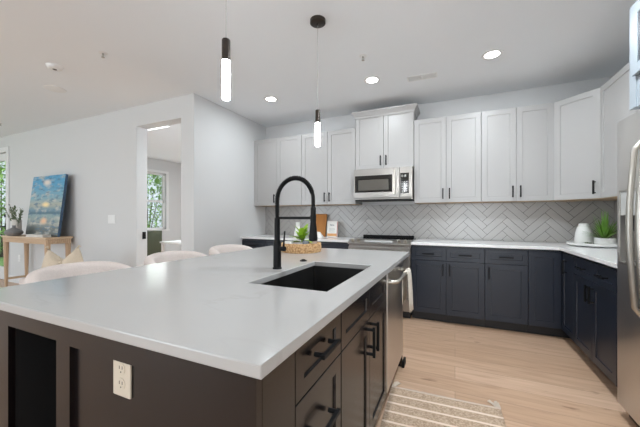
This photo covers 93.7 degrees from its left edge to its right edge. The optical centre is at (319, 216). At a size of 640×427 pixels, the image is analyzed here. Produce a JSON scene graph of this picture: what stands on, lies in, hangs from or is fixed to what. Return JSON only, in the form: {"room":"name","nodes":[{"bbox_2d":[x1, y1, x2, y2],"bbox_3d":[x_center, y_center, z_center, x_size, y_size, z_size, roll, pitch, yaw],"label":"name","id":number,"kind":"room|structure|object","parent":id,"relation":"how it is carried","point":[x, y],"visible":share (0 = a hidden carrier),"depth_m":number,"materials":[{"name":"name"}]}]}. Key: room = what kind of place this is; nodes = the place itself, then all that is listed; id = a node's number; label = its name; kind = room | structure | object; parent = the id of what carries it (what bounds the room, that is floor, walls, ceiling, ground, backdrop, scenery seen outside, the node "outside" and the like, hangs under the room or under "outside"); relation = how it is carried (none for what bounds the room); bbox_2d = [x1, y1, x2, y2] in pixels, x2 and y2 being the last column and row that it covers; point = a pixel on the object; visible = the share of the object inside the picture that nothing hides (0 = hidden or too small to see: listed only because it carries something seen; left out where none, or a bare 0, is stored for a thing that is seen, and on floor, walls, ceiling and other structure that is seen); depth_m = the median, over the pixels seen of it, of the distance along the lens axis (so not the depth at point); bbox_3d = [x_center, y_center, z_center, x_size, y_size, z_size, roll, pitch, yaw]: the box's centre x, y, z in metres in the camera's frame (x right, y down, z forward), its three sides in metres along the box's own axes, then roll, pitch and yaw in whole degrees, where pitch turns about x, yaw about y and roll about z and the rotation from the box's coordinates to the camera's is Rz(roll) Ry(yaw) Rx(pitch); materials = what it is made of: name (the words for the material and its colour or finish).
{"room":"kitchen","nodes":[
{"label":"kitchen","id":0,"kind":"room"},
{"bbox_2d":[0,93,203,275],"bbox_3d":[-4.630,-0.160,5.174,6.810,2.740,0.157,0,0,24],"label":"wall","id":1,"kind":"structure","parent":0,"point":[104,156],"depth_m":4.40,"materials":[{"name":"paint"}]},
{"bbox_2d":[0,153,5,278],"bbox_3d":[-6.359,-0.010,5.875,1.000,2.420,0.115,0,0,24],"label":"door","id":2,"kind":"structure","parent":1,"relation":"in","point":[2,156],"depth_m":5.78,"materials":[{"name":"white"}]},
{"bbox_2d":[0,146,9,281],"bbox_3d":[-6.367,-0.055,5.859,1.200,2.530,0.020,0,0,24],"label":"door frame","id":3,"kind":"structure","parent":1,"relation":"attached to","point":[4,149],"depth_m":5.62,"materials":[{"name":"white"}]},
{"bbox_2d":[9,275,24,282],"bbox_3d":[-3.684,1.145,4.654,4.660,0.130,0.015,0,0,24],"label":"baseboard","id":4,"kind":"structure","parent":1,"relation":"attached to","point":[16,280],"depth_m":5.52,"materials":[{"name":"white"}]},
{"bbox_2d":[108,215,114,223],"bbox_3d":[-3.032,0.032,4.363,0.166,0.124,0.010,0,0,24],"label":"light switch","id":5,"kind":"object","parent":1,"relation":"attached to","point":[111,218],"visible":1,"depth_m":4.36,"materials":[{"name":"white plastic"}]},
{"bbox_2d":[147,157,180,251],"bbox_3d":[-4.593,-0.160,7.521,0.150,2.740,4.153,0,0,24],"label":"wall","id":6,"kind":"structure","parent":0,"point":[174,169],"depth_m":8.38,"materials":[{"name":"paint"}]},
{"bbox_2d":[147,169,169,230],"bbox_3d":[-4.409,-0.435,7.834,0.130,1.610,1.010,0,0,24],"label":"window","id":7,"kind":"structure","parent":6,"relation":"in","point":[150,171],"depth_m":8.17,"materials":[{"name":"white"}]},
{"bbox_2d":[204,98,265,254],"bbox_3d":[-1.277,-0.160,4.510,0.150,2.740,1.383,0,0,24],"label":"wall","id":8,"kind":"structure","parent":0,"point":[230,212],"depth_m":4.27,"materials":[{"name":"paint"}]},
{"bbox_2d":[0,0,635,163],"bbox_3d":[-3.134,-1.590,2.808,11.480,0.120,11.850,0,0,24],"label":"ceiling","id":9,"kind":"structure","parent":0,"point":[157,50],"depth_m":2.76,"materials":[{"name":"white paint"}]},
{"bbox_2d":[45,63,63,71],"bbox_3d":[-2.689,-1.512,3.041,0.140,0.037,0.140,0,0,24],"label":"smoke detector","id":10,"kind":"object","parent":9,"relation":"attached to","point":[52,66],"visible":1,"depth_m":3.01,"materials":[{"name":"white plastic"}]},
{"bbox_2d":[43,85,66,92],"bbox_3d":[-3.168,-1.527,3.586,0.220,0.006,0.220,0,0,24],"label":"ceiling speaker","id":11,"kind":"object","parent":9,"relation":"attached to","point":[48,87],"visible":1,"depth_m":3.58,"materials":[{"name":"white plastic"}]},
{"bbox_2d":[98,51,107,57],"bbox_3d":[-2.025,-1.509,2.799,0.072,0.042,0.072,0,0,24],"label":"sprinkler","id":12,"kind":"object","parent":9,"relation":"attached to","point":[103,53],"visible":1,"depth_m":2.79,"materials":[{"name":"white plastic"}]},
{"bbox_2d":[147,125,169,129],"bbox_3d":[-2.748,-1.512,5.031,0.520,0.036,0.120,0,0,24],"label":"recessed light","id":13,"kind":"object","parent":9,"relation":"in","point":[168,125],"visible":0.33,"depth_m":5.03,"materials":[{"name":"white plastic"}]},
{"bbox_2d":[222,38,229,100],"bbox_3d":[-0.440,-1.040,1.404,0.120,0.980,0.120,0,0,24],"label":"pendant light","id":14,"kind":"object","parent":9,"relation":"hanging from","point":[225,41],"visible":1,"depth_m":1.39,"materials":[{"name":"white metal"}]},
{"bbox_2d":[264,96,277,101],"bbox_3d":[-0.636,-1.527,3.889,0.184,0.006,0.184,0,0,24],"label":"recessed light","id":15,"kind":"object","parent":9,"relation":"in","point":[267,98],"visible":1,"depth_m":3.89,"materials":[{"name":"white plastic"}]},
{"bbox_2d":[310,15,325,146],"bbox_3d":[-0.017,-1.040,2.330,0.120,0.980,0.120,0,0,24],"label":"pendant light","id":16,"kind":"object","parent":9,"relation":"hanging from","point":[316,21],"visible":1,"depth_m":2.31,"materials":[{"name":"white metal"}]},
{"bbox_2d":[364,76,379,83],"bbox_3d":[0.581,-1.527,3.351,0.184,0.006,0.184,0,0,24],"label":"recessed light","id":17,"kind":"object","parent":9,"relation":"in","point":[372,79],"visible":1,"depth_m":3.35,"materials":[{"name":"white plastic"}]},
{"bbox_2d":[407,72,436,81],"bbox_3d":[1.115,-1.527,3.276,0.310,0.006,0.120,0,0,23],"label":"ceiling vent","id":18,"kind":"object","parent":9,"relation":"in","point":[434,74],"visible":1,"depth_m":3.28,"materials":[{"name":"white plastic"}]},
{"bbox_2d":[481,49,502,59],"bbox_3d":[1.620,-1.527,2.824,0.184,0.006,0.184,0,0,24],"label":"recessed light","id":19,"kind":"object","parent":9,"relation":"in","point":[495,53],"visible":1,"depth_m":2.82,"materials":[{"name":"white plastic"}]},
{"bbox_2d":[0,279,637,426],"bbox_3d":[-3.134,1.270,2.808,11.480,0.120,11.850,0,0,24],"label":"floor","id":20,"kind":"structure","parent":0,"point":[536,380],"depth_m":2.29,"materials":[{"name":"brown wood"}]},
{"bbox_2d":[1,235,72,286],"bbox_3d":[-4.570,0.757,4.831,1.360,0.905,0.350,0,0,24],"label":"console table","id":21,"kind":"object","parent":20,"relation":"on","point":[47,241],"visible":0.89,"depth_m":4.75,"materials":[{"name":"brown wood"}]},
{"bbox_2d":[4,204,22,229],"bbox_3d":[-5.101,0.045,5.015,0.512,0.519,0.240,0,0,8],"label":"potted plant","id":22,"kind":"object","parent":21,"relation":"on","point":[14,221],"visible":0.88,"depth_m":5.00,"materials":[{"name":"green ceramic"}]},
{"bbox_2d":[4,225,23,235],"bbox_3d":[-4.947,0.220,4.847,0.230,0.170,0.230,0,0,24],"label":"bottle vase","id":23,"kind":"object","parent":21,"relation":"on","point":[13,231],"visible":1,"depth_m":4.79,"materials":[{"name":"grey ceramic"}]},
{"bbox_2d":[25,234,50,236],"bbox_3d":[-4.323,0.286,4.599,0.460,0.036,0.110,0,0,23],"label":"book","id":24,"kind":"object","parent":21,"relation":"on","point":[27,235],"visible":0.96,"depth_m":4.57,"materials":[{"name":"paper"}]},
{"bbox_2d":[26,174,68,236],"bbox_3d":[-4.389,-0.182,4.812,0.955,0.972,0.146,0,0,24],"label":"canvas painting","id":25,"kind":"object","parent":21,"relation":"on","point":[47,201],"visible":0.86,"depth_m":4.76,"materials":[{"name":"fabric"}]},
{"bbox_2d":[23,261,129,283],"bbox_3d":[-1.406,0.753,1.822,0.526,0.916,0.588,0,0,24],"label":"bar stool","id":26,"kind":"object","parent":20,"relation":"on","point":[65,270],"visible":0.19,"depth_m":1.91,"materials":[{"name":"beige fabric"}]},
{"bbox_2d":[0,310,261,426],"bbox_3d":[-0.654,0.768,1.080,1.310,0.883,0.380,0,0,24],"label":"island end panel","id":27,"kind":"object","parent":20,"relation":"on","point":[52,375],"visible":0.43,"depth_m":0.88,"materials":[{"name":"brown wood"}]},
{"bbox_2d":[113,360,131,398],"bbox_3d":[-0.551,0.442,0.835,0.074,0.114,0.008,0,0,24],"label":"wall outlet","id":28,"kind":"object","parent":27,"relation":"attached to","point":[122,372],"visible":0.98,"depth_m":0.83,"materials":[{"name":"beige plastic"}]},
{"bbox_2d":[117,363,124,374],"bbox_3d":[-0.552,0.421,0.833,0.033,0.033,0.002,0,0,24],"label":"receptacle","id":29,"kind":"object","parent":28,"relation":"attached to","point":[120,366],"depth_m":0.83,"materials":[{"name":"beige plastic"}]},
{"bbox_2d":[117,378,124,389],"bbox_3d":[-0.552,0.463,0.833,0.033,0.033,0.002,0,0,24],"label":"receptacle","id":30,"kind":"object","parent":28,"relation":"attached to","point":[120,381],"depth_m":0.83,"materials":[{"name":"beige plastic"}]},
{"bbox_2d":[147,230,161,255],"bbox_3d":[-3.626,0.745,6.149,0.600,0.930,0.400,0,0,24],"label":"base cabinet","id":31,"kind":"object","parent":20,"relation":"on","point":[154,237],"visible":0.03,"depth_m":6.05,"materials":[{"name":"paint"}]},
{"bbox_2d":[160,240,180,251],"bbox_3d":[-2.546,0.845,5.916,1.000,0.730,0.600,0,0,24],"label":"writing desk","id":32,"kind":"object","parent":20,"relation":"on","point":[173,241],"visible":0.22,"depth_m":5.86,"materials":[{"name":"white"}]},
{"bbox_2d":[144,251,206,264],"bbox_3d":[-1.121,0.753,2.456,0.526,0.916,0.588,0,0,24],"label":"bar stool","id":33,"kind":"object","parent":20,"relation":"on","point":[167,256],"visible":0.12,"depth_m":2.56,"materials":[{"name":"beige fabric"}]},
{"bbox_2d":[209,244,251,254],"bbox_3d":[-0.846,0.753,3.067,0.526,0.916,0.588,0,0,24],"label":"bar stool","id":34,"kind":"object","parent":20,"relation":"on","point":[218,249],"visible":0.07,"depth_m":3.19,"materials":[{"name":"beige fabric"}]},
{"bbox_2d":[242,239,291,247],"bbox_3d":[-0.676,0.768,4.628,0.845,0.883,0.654,0,0,24],"label":"base cabinet","id":35,"kind":"object","parent":20,"relation":"on","point":[253,243],"visible":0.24,"depth_m":4.42,"materials":[{"name":"wood"}]},
{"bbox_2d":[241,234,357,241],"bbox_3d":[-0.287,0.310,4.461,1.693,0.030,0.640,0,0,24],"label":"countertop","id":36,"kind":"structure","parent":35,"relation":"on","point":[265,236],"depth_m":4.32,"materials":[{"name":"white stone"}]},
{"bbox_2d":[316,214,326,236],"bbox_3d":[-0.011,0.124,4.582,0.230,0.338,0.090,0,0,24],"label":"cutting board","id":37,"kind":"object","parent":36,"relation":"on","point":[321,219],"visible":0.51,"depth_m":4.56,"materials":[{"name":"brown wood"}]},
{"bbox_2d":[327,221,337,236],"bbox_3d":[0.184,0.177,4.442,0.170,0.234,0.042,0,0,24],"label":"card","id":38,"kind":"object","parent":36,"relation":"on","point":[332,226],"visible":0.98,"depth_m":4.43,"materials":[{"name":"paper"}]},
{"bbox_2d":[262,313,340,426],"bbox_3d":[-0.289,0.768,1.004,0.659,0.883,0.497,0,0,24],"label":"base cabinet","id":39,"kind":"object","parent":20,"relation":"on","point":[304,390],"visible":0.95,"depth_m":0.88,"materials":[{"name":"brown wood"}]},
{"bbox_2d":[0,246,408,379],"bbox_3d":[-0.311,0.310,1.851,1.383,0.030,2.130,0,0,24],"label":"countertop","id":40,"kind":"structure","parent":39,"relation":"on","point":[216,310],"depth_m":1.02,"materials":[{"name":"white stone"}]},
{"bbox_2d":[273,175,317,268],"bbox_3d":[-0.142,0.032,1.669,0.278,0.527,0.053,0,0,24],"label":"kitchen faucet","id":41,"kind":"object","parent":40,"relation":"on","point":[277,248],"visible":1,"depth_m":1.69,"materials":[{"name":"black metal"}]},
{"bbox_2d":[281,242,320,253],"bbox_3d":[-0.161,0.257,2.578,0.349,0.077,0.349,0,0,24],"label":"wicker tray","id":42,"kind":"object","parent":40,"relation":"on","point":[290,248],"visible":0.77,"depth_m":2.43,"materials":[{"name":"beige wicker"}]},
{"bbox_2d":[293,222,300,243],"bbox_3d":[-0.199,0.165,2.677,0.076,0.235,0.076,0,0,24],"label":"bottle vase","id":43,"kind":"object","parent":42,"relation":"on","point":[297,223],"visible":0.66,"depth_m":2.65,"materials":[{"name":"white ceramic"}]},
{"bbox_2d":[289,224,311,243],"bbox_3d":[-0.145,0.170,2.552,0.233,0.225,0.222,0,0,24],"label":"potted plant","id":44,"kind":"object","parent":42,"relation":"in","point":[302,231],"visible":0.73,"depth_m":2.54,"materials":[{"name":"green plant"}]},
{"bbox_2d":[262,266,364,291],"bbox_3d":[-0.004,0.438,1.592,0.426,0.222,0.746,0,0,24],"label":"sink","id":45,"kind":"object","parent":40,"relation":"in","point":[318,278],"visible":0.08,"depth_m":1.93,"materials":[{"name":"black stone"}]},
{"bbox_2d":[292,240,348,248],"bbox_3d":[0.096,0.768,4.281,0.842,0.883,0.654,0,0,24],"label":"base cabinet","id":46,"kind":"object","parent":20,"relation":"on","point":[337,245],"visible":0.02,"depth_m":3.93,"materials":[{"name":"wood"}]},
{"bbox_2d":[340,275,386,426],"bbox_3d":[-0.020,0.768,1.602,0.659,0.883,0.808,0,0,24],"label":"base cabinet","id":47,"kind":"object","parent":20,"relation":"on","point":[363,353],"visible":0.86,"depth_m":1.42,"materials":[{"name":"brown wood"}]},
{"bbox_2d":[348,235,415,317],"bbox_3d":[0.817,0.733,3.907,0.766,0.955,0.703,0,0,24],"label":"range","id":48,"kind":"object","parent":20,"relation":"on","point":[401,243],"visible":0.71,"depth_m":3.65,"materials":[{"name":"silver metal"}]},
{"bbox_2d":[358,237,415,240],"bbox_3d":[0.852,0.297,3.984,0.760,0.024,0.495,0,0,24],"label":"cooktop","id":49,"kind":"object","parent":48,"relation":"in","point":[385,238],"depth_m":3.98,"materials":[{"name":"black glass"}]},
{"bbox_2d":[386,261,406,392],"bbox_3d":[0.318,0.772,2.279,0.660,0.875,0.687,0,0,24],"label":"dishwasher","id":50,"kind":"object","parent":20,"relation":"on","point":[395,277],"visible":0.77,"depth_m":2.07,"materials":[{"name":"grey metal"}]},
{"bbox_2d":[402,268,412,312],"bbox_3d":[0.656,0.553,2.234,0.065,0.324,0.196,0,0,24],"label":"dish towel","id":51,"kind":"object","parent":50,"relation":"hanging from","point":[408,270],"visible":0.88,"depth_m":2.22,"materials":[{"name":"white fabric"}]},
{"bbox_2d":[380,380,505,426],"bbox_3d":[0.509,1.202,1.232,0.685,0.012,1.834,0,0,22],"label":"runner rug","id":52,"kind":"object","parent":20,"relation":"on","point":[405,407],"visible":1,"depth_m":1.84,"materials":[{"name":"fabric"}]},
{"bbox_2d":[411,245,484,326],"bbox_3d":[1.536,0.768,3.633,0.762,0.883,0.654,0,0,24],"label":"base cabinet","id":53,"kind":"object","parent":20,"relation":"on","point":[448,282],"visible":0.98,"depth_m":3.36,"materials":[{"name":"wood"}]},
{"bbox_2d":[484,248,527,331],"bbox_3d":[2.061,0.768,3.397,0.385,0.883,0.654,0,0,24],"label":"base cabinet","id":54,"kind":"object","parent":20,"relation":"on","point":[506,269],"visible":0.98,"depth_m":3.14,"materials":[{"name":"wood"}]},
{"bbox_2d":[526,249,576,343],"bbox_3d":[2.582,0.768,3.003,0.885,0.883,0.943,0,0,24],"label":"base cabinet","id":55,"kind":"object","parent":20,"relation":"on","point":[551,273],"visible":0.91,"depth_m":2.99,"materials":[{"name":"wood"}]},
{"bbox_2d":[411,239,616,267],"bbox_3d":[1.881,0.310,2.842,2.042,0.030,1.812,0,0,24],"label":"countertop","id":56,"kind":"structure","parent":55,"relation":"on","point":[607,256],"depth_m":3.09,"materials":[{"name":"white stone"}]},
{"bbox_2d":[566,241,616,247],"bbox_3d":[2.794,0.277,3.041,0.464,0.036,0.464,0,0,24],"label":"serving tray","id":57,"kind":"object","parent":56,"relation":"on","point":[567,242],"visible":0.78,"depth_m":2.90,"materials":[{"name":"white ceramic"}]},
{"bbox_2d":[574,223,593,243],"bbox_3d":[2.767,0.172,3.147,0.154,0.208,0.154,0,0,24],"label":"jar","id":58,"kind":"object","parent":57,"relation":"on","point":[580,236],"visible":0.91,"depth_m":3.10,"materials":[{"name":"ceramic"}]},
{"bbox_2d":[584,211,616,244],"bbox_3d":[2.808,0.096,2.974,0.384,0.360,0.416,0,0,24],"label":"potted spiky plant","id":59,"kind":"object","parent":57,"relation":"on","point":[605,232],"visible":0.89,"depth_m":2.94,"materials":[{"name":"green plant"}]},
{"bbox_2d":[574,256,616,386],"bbox_3d":[2.341,0.768,2.174,0.654,0.883,0.764,0,0,24],"label":"base cabinet","id":60,"kind":"object","parent":20,"relation":"on","point":[595,283],"visible":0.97,"depth_m":2.22,"materials":[{"name":"wood"}]},
{"bbox_2d":[617,110,639,426],"bbox_3d":[1.897,0.315,1.317,0.751,1.790,0.895,0,0,24],"label":"refrigerator","id":61,"kind":"object","parent":20,"relation":"on","point":[628,129],"visible":1,"depth_m":1.71,"materials":[{"name":"grey metal"}]},
{"bbox_3d":[-3.196,0.990,3.741,1.100,0.440,0.440,0,0,24],"label":"upholstered bench","id":62,"kind":"object","parent":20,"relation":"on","visible":0},
{"bbox_2d":[41,245,83,267],"bbox_3d":[-3.111,0.556,3.637,0.490,0.424,0.168,0,0,-11],"label":"throw pillow","id":63,"kind":"object","parent":62,"relation":"on","point":[50,258],"visible":0.49,"depth_m":3.59,"materials":[{"name":"beige fabric"}]},
{"bbox_2d":[266,76,612,242],"bbox_3d":[1.167,-0.160,4.250,4.820,2.740,0.150,0,0,24],"label":"wall","id":64,"kind":"structure","parent":0,"point":[552,93],"depth_m":3.83,"materials":[{"name":"paint"}]},
{"bbox_2d":[254,135,305,206],"bbox_3d":[-0.608,-0.701,4.765,0.856,1.050,0.365,0,0,24],"label":"upper cabinet","id":65,"kind":"object","parent":64,"relation":"attached to","point":[275,159],"visible":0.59,"depth_m":4.63,"materials":[{"name":"white wood"}]},
{"bbox_2d":[302,128,361,205],"bbox_3d":[0.164,-0.701,4.417,0.834,1.050,0.365,0,0,24],"label":"upper cabinet","id":66,"kind":"object","parent":64,"relation":"attached to","point":[329,167],"visible":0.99,"depth_m":4.27,"materials":[{"name":"white wood"}]},
{"bbox_2d":[351,103,419,169],"bbox_3d":[0.895,-1.030,4.084,0.858,0.788,0.373,0,0,24],"label":"upper cabinet","id":67,"kind":"object","parent":64,"relation":"attached to","point":[384,136],"visible":0.95,"depth_m":3.94,"materials":[{"name":"white wood"}]},
{"bbox_2d":[354,166,413,201],"bbox_3d":[0.876,-0.425,4.042,0.758,0.414,0.440,0,0,24],"label":"microwave","id":68,"kind":"object","parent":67,"relation":"attached to","point":[390,184],"visible":0.98,"depth_m":3.86,"materials":[{"name":"silver metal"}]},
{"bbox_2d":[266,201,613,242],"bbox_3d":[1.130,0.059,4.180,4.506,0.467,0.008,0,0,24],"label":"tile backsplash","id":69,"kind":"structure","parent":64,"relation":"attached to","point":[523,221],"depth_m":3.86,"materials":[{"name":"grey tile"}]},
{"bbox_2d":[414,112,480,203],"bbox_3d":[1.592,-0.701,3.775,0.750,1.050,0.365,0,0,24],"label":"upper cabinet","id":70,"kind":"object","parent":64,"relation":"attached to","point":[447,149],"visible":1,"depth_m":3.63,"materials":[{"name":"white wood"}]},
{"bbox_2d":[480,103,553,202],"bbox_3d":[2.250,-0.701,3.479,0.688,1.050,0.365,0,0,24],"label":"upper cabinet","id":71,"kind":"object","parent":64,"relation":"attached to","point":[517,144],"visible":0.98,"depth_m":3.34,"materials":[{"name":"white wood"}]},
{"bbox_2d":[548,87,616,201],"bbox_3d":[2.788,-0.701,3.098,0.613,1.050,0.618,0,0,24],"label":"upper cabinet","id":72,"kind":"object","parent":64,"relation":"attached to","point":[577,119],"visible":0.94,"depth_m":3.00,"materials":[{"name":"white wood"}]},
{"bbox_3d":[1.433,-0.160,-0.848,0.150,2.740,8.930,0,0,24],"label":"wall","id":73,"kind":"structure","parent":0,"visible":0},
{"bbox_2d":[614,201,616,241],"bbox_3d":[2.823,0.059,2.435,0.008,0.467,1.800,0,0,24],"label":"tile backsplash","id":74,"kind":"structure","parent":73,"relation":"attached to","point":[615,202],"depth_m":3.22,"materials":[{"name":"grey tile"}]},
{"bbox_2d":[601,62,639,197],"bbox_3d":[2.530,-0.701,2.221,0.365,1.050,1.212,0,0,24],"label":"upper cabinet","id":75,"kind":"object","parent":73,"relation":"attached to","point":[615,93],"visible":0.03,"depth_m":2.63,"materials":[{"name":"white wood"}]},
{"bbox_2d":[630,0,639,109],"bbox_3d":[1.920,-0.945,1.257,0.679,0.610,0.940,0,0,24],"label":"upper cabinet","id":76,"kind":"object","parent":73,"relation":"attached to","point":[635,8],"visible":1,"depth_m":1.72,"materials":[{"name":"white paint"}]},
{"label":"outside","id":77,"kind":"structure","parent":0,"visible":0},
{"bbox_2d":[0,239,3,265],"bbox_3d":[-15.001,1.410,12.233,22.600,0.100,50.000,0,0,24],"label":"lawn","id":78,"kind":"structure","parent":77,"point":[1,258],"depth_m":9.38,"materials":[{"name":"green plant"}]},
{"bbox_2d":[0,161,5,256],"bbox_3d":[-10.943,-0.792,10.291,4.086,4.318,1.939,0,0,28],"label":"bush","id":79,"kind":"object","parent":78,"relation":"on","point":[2,169],"visible":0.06,"depth_m":9.79,"materials":[{"name":"green plant"}]},
{"bbox_2d":[147,174,161,227],"bbox_3d":[-7.676,-0.392,13.280,2.157,3.514,2.779,0,0,13],"label":"bush","id":80,"kind":"object","parent":78,"relation":"on","point":[157,181],"visible":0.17,"depth_m":13.26,"materials":[{"name":"green plant"}]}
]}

